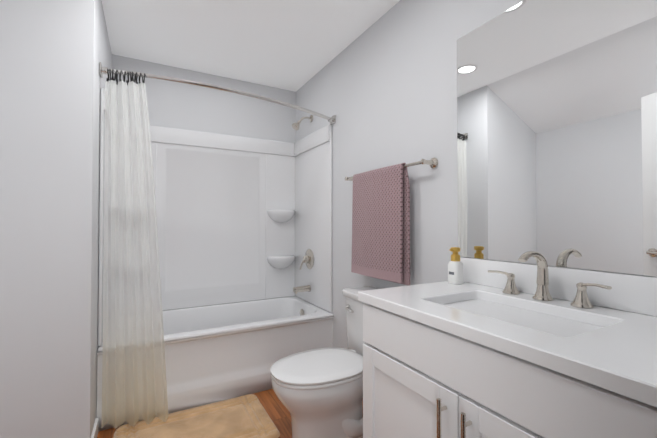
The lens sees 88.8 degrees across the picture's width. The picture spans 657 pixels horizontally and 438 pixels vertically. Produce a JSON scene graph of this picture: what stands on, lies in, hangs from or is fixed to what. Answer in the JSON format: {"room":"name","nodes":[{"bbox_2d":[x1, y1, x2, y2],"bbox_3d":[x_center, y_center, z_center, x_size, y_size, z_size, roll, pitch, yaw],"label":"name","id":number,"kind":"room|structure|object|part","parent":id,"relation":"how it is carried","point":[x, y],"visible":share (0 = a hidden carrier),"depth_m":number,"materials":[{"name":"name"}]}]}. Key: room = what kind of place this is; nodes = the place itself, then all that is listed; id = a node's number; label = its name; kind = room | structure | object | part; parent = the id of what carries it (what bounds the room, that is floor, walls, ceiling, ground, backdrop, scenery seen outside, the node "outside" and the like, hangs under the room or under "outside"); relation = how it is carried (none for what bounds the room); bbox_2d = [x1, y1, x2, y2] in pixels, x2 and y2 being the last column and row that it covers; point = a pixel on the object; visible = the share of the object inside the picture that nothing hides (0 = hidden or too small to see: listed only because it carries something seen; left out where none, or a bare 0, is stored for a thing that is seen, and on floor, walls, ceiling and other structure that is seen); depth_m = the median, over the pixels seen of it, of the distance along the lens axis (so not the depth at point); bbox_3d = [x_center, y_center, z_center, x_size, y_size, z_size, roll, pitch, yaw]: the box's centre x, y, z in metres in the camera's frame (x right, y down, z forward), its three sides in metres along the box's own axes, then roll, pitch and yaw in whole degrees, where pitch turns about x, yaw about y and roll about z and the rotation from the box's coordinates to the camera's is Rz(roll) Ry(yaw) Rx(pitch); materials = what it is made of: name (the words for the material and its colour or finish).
{"room":"bathroom","nodes":[
{"label":"bathroom","id":0,"kind":"room"},
{"bbox_2d":[0,0,111,437],"bbox_3d":[-1.824,-0.044,1.938,0.880,2.450,1.100,0,-1,-29],"label":"wall","id":1,"kind":"structure","parent":0,"point":[53,53],"depth_m":1.59,"materials":[{"name":"white paint"}]},
{"bbox_2d":[91,418,98,437],"bbox_3d":[-1.222,1.139,1.749,0.013,0.078,0.247,0,-1,-29],"label":"baseboard","id":2,"kind":"structure","parent":1,"relation":"attached to","point":[95,430],"depth_m":1.78,"materials":[{"name":"white wood"}]},
{"bbox_2d":[112,54,295,309],"bbox_3d":[-1.011,-0.029,2.952,1.520,2.450,0.100,0,-1,-29],"label":"wall","id":3,"kind":"structure","parent":0,"point":[176,105],"depth_m":2.91,"materials":[{"name":"white paint"}]},
{"bbox_2d":[97,389,362,437],"bbox_3d":[-0.538,1.221,1.255,2.500,0.100,3.500,0,-1,-29],"label":"floor","id":4,"kind":"structure","parent":0,"point":[277,411],"depth_m":2.03,"materials":[{"name":"brown wood"}]},
{"bbox_2d":[113,394,279,437],"bbox_3d":[-0.722,1.166,1.842,0.800,0.022,0.515,0,-1,-29],"label":"bath mat","id":5,"kind":"object","parent":4,"relation":"on","point":[245,416],"visible":0.92,"depth_m":1.89,"materials":[{"name":"beige fabric"}]},
{"bbox_2d":[97,88,333,430],"bbox_3d":[-0.804,0.224,2.569,1.514,1.934,0.759,0,-1,-29],"label":"bathtub","id":6,"kind":"object","parent":4,"relation":"on","point":[245,220],"visible":0.62,"depth_m":2.81,"materials":[{"name":"white plastic"}]},
{"bbox_2d":[270,286,377,437],"bbox_3d":[0.054,0.803,1.790,0.736,0.752,0.464,0,-1,-29],"label":"toilet","id":7,"kind":"object","parent":4,"relation":"on","point":[319,392],"visible":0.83,"depth_m":1.64,"materials":[{"name":"white ceramic"}]},
{"bbox_3d":[-0.041,0.761,1.738,0.520,0.046,0.384,0,-1,-29],"label":"lid","id":8,"kind":"part","parent":7,"relation":"part of","materials":[{"name":"white plastic"}]},
{"bbox_3d":[-0.044,0.775,1.736,0.508,0.018,0.380,0,-1,-29],"label":"seat","id":9,"kind":"part","parent":7,"relation":"part of","materials":[{"name":"white plastic"}]},
{"bbox_3d":[0.122,0.527,1.974,0.029,0.032,0.092,0,-1,-29],"label":"lever","id":10,"kind":"part","parent":7,"relation":"part of","materials":[{"name":"silver metal"}]},
{"bbox_3d":[0.281,0.448,1.919,0.220,0.039,0.464,0,-1,-29],"label":"tank lid","id":11,"kind":"part","parent":7,"relation":"part of","materials":[{"name":"white ceramic"}]},
{"bbox_2d":[358,257,656,437],"bbox_3d":[0.569,0.667,1.020,0.586,1.000,0.932,0,-1,-29],"label":"bathroom vanity","id":12,"kind":"object","parent":4,"relation":"on","point":[478,353],"visible":0.88,"depth_m":0.92,"materials":[{"name":"white paint"}]},
{"bbox_2d":[358,281,656,406],"bbox_3d":[0.581,0.295,1.032,0.558,0.034,0.932,0,-1,-29],"label":"countertop","id":13,"kind":"structure","parent":12,"relation":"on","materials":[{"name":"white stone"}]},
{"bbox_2d":[448,247,462,283],"bbox_3d":[0.557,0.204,1.478,0.058,0.159,0.058,0,-1,-29],"label":"soap bottle","id":14,"kind":"object","parent":13,"relation":"on","point":[455,269],"visible":1,"depth_m":1.46,"materials":[{"name":"white plastic"}]},
{"bbox_2d":[488,251,611,307],"bbox_3d":[0.709,0.194,1.151,0.157,0.169,0.399,0,-1,-29],"label":"faucet","id":15,"kind":"object","parent":13,"relation":"on","point":[580,300],"visible":1,"depth_m":1.15,"materials":[{"name":"silver metal"}]},
{"bbox_2d":[101,0,399,91],"bbox_3d":[-0.248,-1.323,1.679,1.620,0.100,3.100,0,-1,-29],"label":"ceiling","id":16,"kind":"structure","parent":0,"point":[293,45],"depth_m":2.29,"materials":[{"name":"white paint"}]},
{"bbox_2d":[296,0,654,348],"bbox_3d":[0.419,-0.043,2.025,0.100,2.450,3.100,0,-1,-29],"label":"wall","id":17,"kind":"structure","parent":0,"point":[383,88],"depth_m":1.91,"materials":[{"name":"white paint"}]},
{"bbox_2d":[99,62,335,428],"bbox_3d":[-0.600,0.140,2.196,1.516,2.020,0.197,0,-1,-29],"label":"shower curtain","id":18,"kind":"object","parent":17,"relation":"attached to","point":[134,386],"visible":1,"depth_m":1.89,"materials":[{"name":"white fabric"}]},
{"bbox_2d":[293,285,310,293],"bbox_3d":[-0.232,0.608,2.901,0.152,0.064,0.060,0,-1,-29],"label":"tub spout","id":19,"kind":"object","parent":17,"relation":"attached to","point":[302,289],"visible":1,"depth_m":2.88,"materials":[{"name":"silver metal"}]},
{"bbox_2d":[292,115,312,129],"bbox_3d":[-0.232,-0.845,2.923,0.186,0.154,0.072,0,-1,-29],"label":"shower head","id":20,"kind":"object","parent":17,"relation":"attached to","point":[295,126],"visible":1,"depth_m":2.90},
{"bbox_2d":[300,249,313,269],"bbox_3d":[-0.200,0.354,2.923,0.078,0.183,0.176,0,-1,-29],"label":"tub valve","id":21,"kind":"object","parent":17,"relation":"attached to","point":[308,258],"visible":0.98,"depth_m":2.91,"materials":[{"name":"silver metal"}]},
{"bbox_2d":[345,158,437,285],"bbox_3d":[0.318,0.025,1.991,0.105,0.663,0.774,0,-1,-29],"label":"towel rail","id":22,"kind":"object","parent":17,"relation":"attached to","point":[381,224],"visible":1,"depth_m":1.91,"materials":[{"name":"pink fabric"}]},
{"bbox_2d":[351,163,409,285],"bbox_3d":[0.290,0.028,1.992,0.057,0.656,0.502,0,-1,-29],"label":"towel","id":23,"kind":"object","parent":22,"relation":"hanging from","point":[381,196],"depth_m":1.91,"materials":[{"name":"pink fabric"}]},
{"bbox_2d":[457,0,656,276],"bbox_3d":[0.826,-0.340,1.171,0.006,1.016,0.915,0,-1,-29],"label":"mirror glass","id":24,"kind":"object","parent":17,"relation":"attached to","point":[557,131],"visible":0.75,"depth_m":1.18,"materials":[{"name":"silver mirror"}]},
{"bbox_2d":[460,257,656,316],"bbox_3d":[0.818,0.224,1.163,0.019,0.110,0.932,0,-1,-29],"label":"backsplash","id":25,"kind":"structure","parent":17,"relation":"attached to","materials":[{"name":"white stone"}]}
]}

